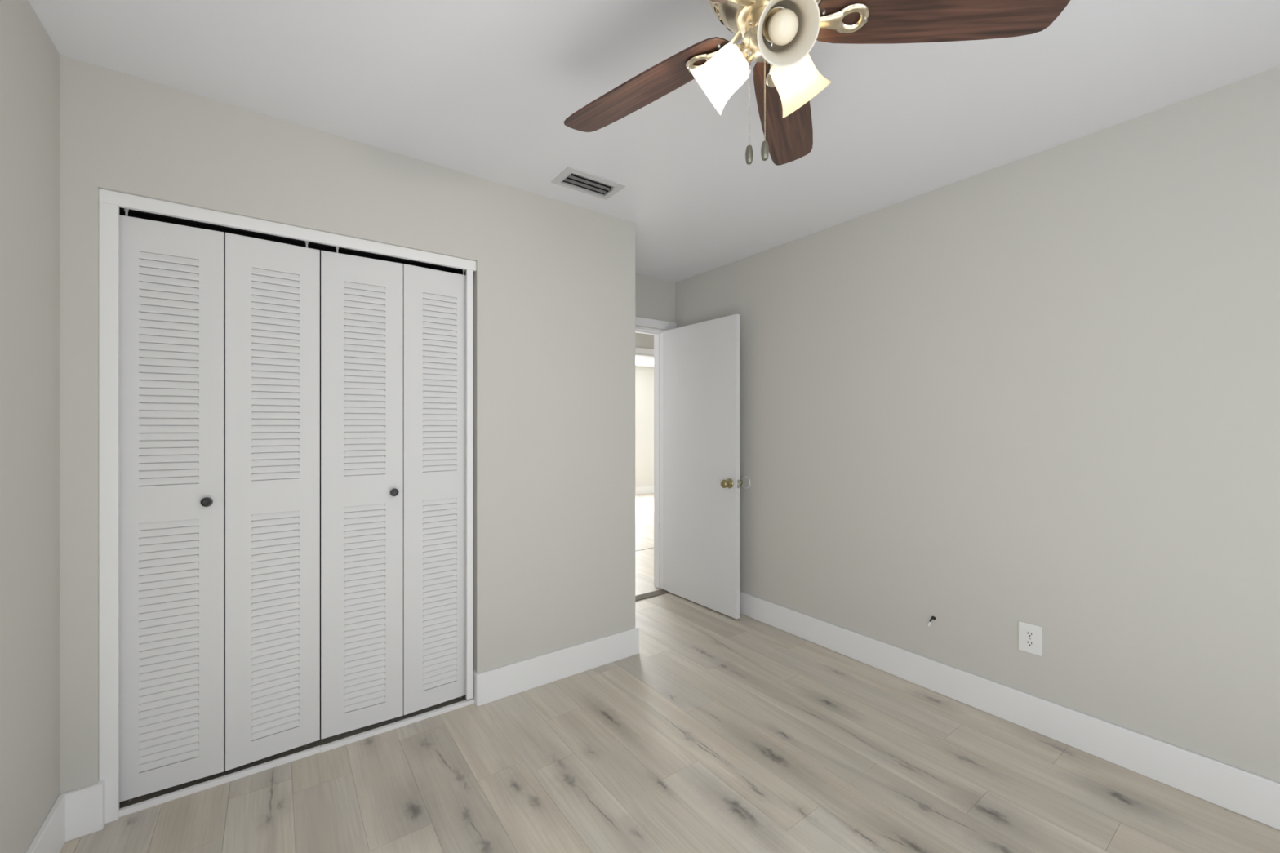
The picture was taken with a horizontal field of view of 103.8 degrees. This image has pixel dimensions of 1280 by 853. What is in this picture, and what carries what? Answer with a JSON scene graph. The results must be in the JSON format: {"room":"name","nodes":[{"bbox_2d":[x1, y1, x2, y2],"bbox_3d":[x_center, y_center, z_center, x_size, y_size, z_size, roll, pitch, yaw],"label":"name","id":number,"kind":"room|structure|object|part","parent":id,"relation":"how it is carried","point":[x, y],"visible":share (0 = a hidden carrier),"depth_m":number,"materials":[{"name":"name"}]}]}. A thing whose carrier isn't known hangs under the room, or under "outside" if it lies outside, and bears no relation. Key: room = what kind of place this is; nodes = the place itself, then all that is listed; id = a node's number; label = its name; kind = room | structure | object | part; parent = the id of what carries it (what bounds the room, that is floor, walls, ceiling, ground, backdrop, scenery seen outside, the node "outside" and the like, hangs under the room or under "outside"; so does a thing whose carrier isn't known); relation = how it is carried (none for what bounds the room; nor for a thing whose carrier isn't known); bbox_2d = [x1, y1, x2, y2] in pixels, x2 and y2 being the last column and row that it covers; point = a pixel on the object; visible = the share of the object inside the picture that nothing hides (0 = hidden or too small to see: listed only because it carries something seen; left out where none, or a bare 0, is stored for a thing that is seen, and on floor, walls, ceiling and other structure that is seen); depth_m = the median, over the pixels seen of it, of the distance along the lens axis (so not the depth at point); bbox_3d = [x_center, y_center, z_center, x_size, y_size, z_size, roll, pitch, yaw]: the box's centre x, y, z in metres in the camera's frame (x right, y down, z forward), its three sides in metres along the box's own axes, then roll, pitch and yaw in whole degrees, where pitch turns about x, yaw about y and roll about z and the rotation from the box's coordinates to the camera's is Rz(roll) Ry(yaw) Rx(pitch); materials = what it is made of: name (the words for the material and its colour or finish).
{"room":"empty bedroom","nodes":[
{"label":"empty bedroom","id":0,"kind":"room"},
{"bbox_2d":[0,0,59,852],"bbox_3d":[-1.202,0.066,0.632,0.120,2.440,2.196,0,0,-36],"label":"wall","id":1,"kind":"structure","parent":0,"point":[29,60],"depth_m":1.36,"materials":[{"name":"grey paint"}]},
{"bbox_2d":[25,795,65,852],"bbox_3d":[-0.857,1.212,0.273,0.016,0.147,3.150,0,0,-36],"label":"baseboard","id":2,"kind":"structure","parent":1,"relation":"attached to","point":[50,837],"depth_m":1.47,"materials":[{"name":"white paint"}]},
{"bbox_2d":[119,208,466,710],"bbox_3d":[-1.246,0.066,2.454,2.192,2.440,0.564,0,0,-36],"label":"closet interior","id":3,"kind":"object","parent":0,"point":[132,214],"depth_m":2.39,"materials":[{"name":"grey"}]},
{"bbox_2d":[59,54,635,794],"bbox_3d":[-0.997,0.066,2.213,2.312,2.440,0.120,0,0,-36],"label":"wall","id":4,"kind":"structure","parent":0,"point":[553,280],"depth_m":2.32,"materials":[{"name":"grey paint"}]},
{"bbox_2d":[57,778,105,841],"bbox_3d":[-1.766,1.212,1.591,0.096,0.147,0.050,0,0,-36],"label":"baseboard","id":5,"kind":"structure","parent":4,"relation":"attached to","point":[85,807],"depth_m":1.58,"materials":[{"name":"white paint"}]},
{"bbox_2d":[119,208,319,802],"bbox_3d":[-1.517,0.263,1.826,0.594,2.004,0.066,0,0,-36],"label":"bifold closet door","id":6,"kind":"structure","parent":4,"relation":"in","point":[171,276],"depth_m":1.81,"materials":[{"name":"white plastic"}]},
{"bbox_3d":[-1.643,0.274,1.749,0.300,1.957,0.028,0,0,-33],"label":"door panel","id":7,"kind":"part","parent":6,"relation":"part of","materials":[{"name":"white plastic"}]},
{"bbox_3d":[-1.540,0.268,1.785,0.034,0.034,0.026,0,0,-33],"label":"knob","id":8,"kind":"part","parent":6,"relation":"part of","materials":[{"name":"black metal"}]},
{"bbox_3d":[-1.402,0.274,1.925,0.291,1.957,0.028,0,0,-39],"label":"door panel","id":9,"kind":"part","parent":6,"relation":"part of","materials":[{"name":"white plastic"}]},
{"bbox_2d":[119,745,320,817],"bbox_3d":[-1.504,1.276,1.812,0.591,0.020,0.017,0,0,-36],"label":"sill","id":10,"kind":"structure","parent":4,"relation":"attached to","point":[169,797],"depth_m":1.79,"materials":[{"name":"white paint"}]},
{"bbox_2d":[98,188,475,823],"bbox_3d":[-1.282,0.260,2.014,1.213,2.053,0.106,0,0,-36],"label":"trim","id":11,"kind":"structure","parent":4,"relation":"attached to","point":[110,202],"depth_m":1.64,"materials":[{"name":"white paint"}]},
{"bbox_2d":[119,207,466,271],"bbox_3d":[-1.285,-0.748,2.019,1.205,0.023,0.041,0,0,-36],"label":"door track","id":12,"kind":"object","parent":4,"relation":"attached to","point":[119,207],"visible":0.02,"depth_m":1.95,"materials":[{"name":"grey metal"}]},
{"bbox_2d":[320,246,466,739],"bbox_3d":[-1.031,0.263,2.180,0.599,2.004,0.065,0,0,-36],"label":"bifold closet door","id":13,"kind":"structure","parent":4,"relation":"in","point":[393,335],"depth_m":2.15,"materials":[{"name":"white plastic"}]},
{"bbox_3d":[-1.159,0.274,2.102,0.299,1.957,0.028,0,0,-34],"label":"door panel","id":14,"kind":"part","parent":13,"relation":"part of","materials":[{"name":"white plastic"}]},
{"bbox_3d":[-1.050,0.281,2.142,0.034,0.034,0.026,0,0,-34],"label":"knob","id":15,"kind":"part","parent":13,"relation":"part of","materials":[{"name":"black metal"}]},
{"bbox_3d":[-0.916,0.274,2.278,0.297,1.957,0.028,0,0,-38],"label":"door panel","id":16,"kind":"part","parent":13,"relation":"part of","materials":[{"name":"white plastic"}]},
{"bbox_2d":[320,697,474,752],"bbox_3d":[-1.020,1.277,2.162,0.604,0.018,0.021,0,0,-36],"label":"sill","id":17,"kind":"structure","parent":4,"relation":"attached to","point":[326,747],"depth_m":2.13,"materials":[{"name":"white paint"}]},
{"bbox_2d":[473,626,639,706],"bbox_3d":[-0.603,1.212,2.883,0.919,0.147,0.772,0,0,-36],"label":"baseboard","id":18,"kind":"structure","parent":4,"relation":"attached to","point":[490,686],"depth_m":2.52,"materials":[{"name":"white paint"}]},
{"bbox_2d":[635,366,653,487],"bbox_3d":[-1.122,0.076,8.767,6.700,2.420,0.100,0,0,-36],"label":"wall","id":19,"kind":"structure","parent":0,"point":[644,376],"depth_m":9.58,"materials":[{"name":"white paint"}]},
{"bbox_2d":[635,485,653,494],"bbox_3d":[-1.088,1.216,8.721,6.500,0.140,0.014,0,0,-36],"label":"baseboard","id":20,"kind":"structure","parent":19,"relation":"attached to","point":[642,490],"depth_m":9.57,"materials":[{"name":"white paint"}]},
{"bbox_2d":[635,332,653,355],"bbox_3d":[0.325,0.066,5.504,8.200,2.440,0.120,0,0,-36],"label":"wall","id":21,"kind":"structure","parent":0,"point":[642,340],"depth_m":5.23,"materials":[{"name":"grey paint"}]},
{"bbox_2d":[635,346,653,358],"bbox_3d":[0.046,0.237,5.292,2.420,2.098,0.136,0,0,-36],"label":"door frame","id":22,"kind":"structure","parent":21,"relation":"attached to","point":[637,350],"depth_m":5.23,"materials":[{"name":"white paint"}]},
{"bbox_2d":[635,356,653,368],"bbox_3d":[-0.122,-1.194,7.393,6.700,0.120,3.700,0,0,-36],"label":"ceiling","id":23,"kind":"structure","parent":0,"point":[639,362],"depth_m":8.94,"materials":[{"name":"white paint"}]},
{"bbox_2d":[28,0,1279,282],"bbox_3d":[0.165,-1.204,1.524,3.340,0.100,4.170,0,0,-36],"label":"ceiling","id":24,"kind":"structure","parent":0,"point":[485,89],"depth_m":1.70,"materials":[{"name":"white paint"}]},
{"bbox_2d":[551,166,625,199],"bbox_3d":[-0.244,-1.218,2.384,0.306,0.153,0.173,0,0,-36],"label":"ceiling vent","id":25,"kind":"object","parent":24,"relation":"in","point":[571,178],"visible":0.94,"depth_m":2.39,"materials":[{"name":"white metal"}]},
{"bbox_2d":[564,0,1070,165],"bbox_3d":[0.253,-0.863,1.111,1.193,0.582,1.232,0,0,-36],"label":"ceiling fan","id":26,"kind":"object","parent":24,"relation":"hanging from","point":[780,36],"visible":1,"depth_m":1.14,"materials":[{"name":"brown wood"}]},
{"bbox_3d":[0.006,-0.911,1.362,0.537,0.006,0.141,0,12,40],"label":"blade","id":27,"kind":"part","parent":26,"relation":"part of","materials":[{"name":"brown wood"}]},
{"bbox_3d":[0.192,-0.816,1.194,0.141,0.138,0.121,0,0,18],"label":"lamp shade","id":28,"kind":"part","parent":26,"relation":"part of","materials":[{"name":"white glass"}]},
{"bbox_3d":[0.007,-0.911,0.891,0.537,0.006,0.141,0,12,-40],"label":"blade","id":29,"kind":"part","parent":26,"relation":"part of","materials":[{"name":"brown wood"}]},
{"bbox_2d":[732,42,754,70],"bbox_3d":[0.236,-0.852,1.151,0.065,0.066,0.062,0,0,-36],"label":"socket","id":30,"kind":"object","parent":26,"relation":"attached to","point":[740,56],"depth_m":1.13,"materials":[{"name":"gold metal"}]},
{"bbox_3d":[0.237,-0.743,1.091,0.003,0.272,0.003,0,0,-36],"label":"pull chain","id":31,"kind":"part","parent":26,"relation":"part of","materials":[{"name":"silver metal"}]},
{"bbox_3d":[0.267,-0.740,1.075,0.003,0.268,0.003,0,0,-36],"label":"pull chain","id":32,"kind":"part","parent":26,"relation":"part of","materials":[{"name":"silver metal"}]},
{"bbox_2d":[762,5,785,46],"bbox_3d":[0.286,-0.855,1.066,0.065,0.065,0.064,0,0,-36],"label":"light bulb","id":33,"kind":"object","parent":26,"relation":"attached to","point":[775,9],"depth_m":1.07,"materials":[{"name":"white glass"}]},
{"bbox_3d":[0.289,-0.821,1.029,0.066,0.078,0.076,0,0,-36],"label":"bulb","id":34,"kind":"part","parent":26,"relation":"part of","materials":[{"name":"beige glass"}]},
{"bbox_3d":[0.424,-0.911,1.466,0.141,0.006,0.537,-13,-5,21],"label":"blade","id":35,"kind":"part","parent":26,"relation":"part of","materials":[{"name":"brown wood"}]},
{"bbox_3d":[0.299,-0.807,1.015,0.120,0.142,0.143,0,0,13],"label":"lamp shade","id":36,"kind":"part","parent":26,"relation":"part of","materials":[{"name":"white glass"}]},
{"bbox_3d":[0.374,-0.805,1.178,0.143,0.143,0.123,0,0,-36],"label":"lamp shade","id":37,"kind":"part","parent":26,"relation":"part of","materials":[{"name":"white glass"}]},
{"bbox_3d":[0.653,-0.911,1.101,0.537,0.006,0.141,0,-12,4],"label":"blade","id":38,"kind":"part","parent":26,"relation":"part of","materials":[{"name":"brown wood"}]},
{"bbox_2d":[635,274,675,330],"bbox_3d":[-0.182,0.066,3.763,1.068,2.440,0.120,0,0,-36],"label":"wall","id":39,"kind":"structure","parent":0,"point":[655,298],"depth_m":3.91,"materials":[{"name":"grey paint"}]},
{"bbox_2d":[59,493,1279,852],"bbox_3d":[0.789,1.311,4.747,8.140,0.050,8.650,0,0,-36],"label":"floor","id":40,"kind":"structure","parent":0,"point":[723,733],"depth_m":1.83,"materials":[{"name":"beige wood"}]},
{"bbox_2d":[635,589,669,601],"bbox_3d":[-0.073,1.283,3.717,0.945,0.006,0.087,0,0,-36],"label":"threshold","id":41,"kind":"object","parent":40,"relation":"on","point":[644,596],"depth_m":3.82,"materials":[{"name":"brown"}]},
{"bbox_2d":[675,66,1279,782],"bbox_3d":[1.492,0.066,2.470,0.120,2.440,4.180,0,0,-36],"label":"wall","id":42,"kind":"structure","parent":0,"point":[1042,388],"depth_m":2.05,"materials":[{"name":"grey paint"}]},
{"bbox_2d":[635,316,676,588],"bbox_3d":[-0.128,0.229,3.792,0.944,2.115,0.136,0,0,-36],"label":"door frame","id":43,"kind":"structure","parent":42,"relation":"attached to","point":[658,334],"depth_m":3.99,"materials":[{"name":"white paint"}]},
{"bbox_2d":[662,314,742,619],"bbox_3d":[0.427,0.265,3.632,0.175,2.018,0.783,0,0,-36],"label":"door","id":44,"kind":"structure","parent":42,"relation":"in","point":[702,482],"depth_m":3.57,"materials":[{"name":"white paint"}]},
{"bbox_3d":[0.574,0.381,3.341,0.070,0.066,0.066,0,0,-37],"label":"knob","id":45,"kind":"part","parent":44,"relation":"part of","materials":[{"name":"gold metal"}]},
{"bbox_3d":[0.655,0.381,3.321,0.025,0.056,0.012,0,0,-37],"label":"latch plate","id":46,"kind":"part","parent":44,"relation":"part of","materials":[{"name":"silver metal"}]},
{"bbox_2d":[741,475,751,488],"bbox_3d":[0.720,0.381,3.424,0.008,0.086,0.086,0,0,-36],"label":"bumper cover","id":47,"kind":"object","parent":42,"relation":"attached to","point":[746,481],"visible":0.88,"depth_m":3.42,"materials":[{"name":"grey"}]},
{"bbox_2d":[927,616,936,626],"bbox_3d":[1.422,0.951,2.448,0.044,0.049,0.019,0,0,-8],"label":"stub","id":48,"kind":"object","parent":42,"relation":"attached to","point":[934,618],"visible":1,"depth_m":2.44,"materials":[{"name":"black"}]},
{"bbox_2d":[740,591,1279,830],"bbox_3d":[1.443,1.212,2.422,0.016,0.147,3.920,0,0,-36],"label":"baseboard","id":49,"kind":"structure","parent":42,"relation":"attached to","point":[1252,796],"depth_m":2.05,"materials":[{"name":"white paint"}]},
{"bbox_2d":[1018,621,1042,656],"bbox_3d":[1.658,0.901,2.134,0.008,0.124,0.083,0,0,-36],"label":"wall outlet","id":50,"kind":"object","parent":42,"relation":"attached to","point":[1030,636],"visible":1,"depth_m":2.13,"materials":[{"name":"white plastic"}]},
{"bbox_2d":[1024,639,1035,647],"bbox_3d":[1.656,0.921,2.132,0.002,0.027,0.034,0,0,-36],"label":"receptacle","id":51,"kind":"object","parent":50,"relation":"attached to","point":[1028,642],"depth_m":2.13,"materials":[{"name":"white plastic"}]},
{"bbox_2d":[1024,630,1035,638],"bbox_3d":[1.656,0.882,2.132,0.002,0.027,0.034,0,0,-36],"label":"receptacle","id":52,"kind":"object","parent":50,"relation":"attached to","point":[1028,633],"depth_m":2.13,"materials":[{"name":"white plastic"}]}
]}

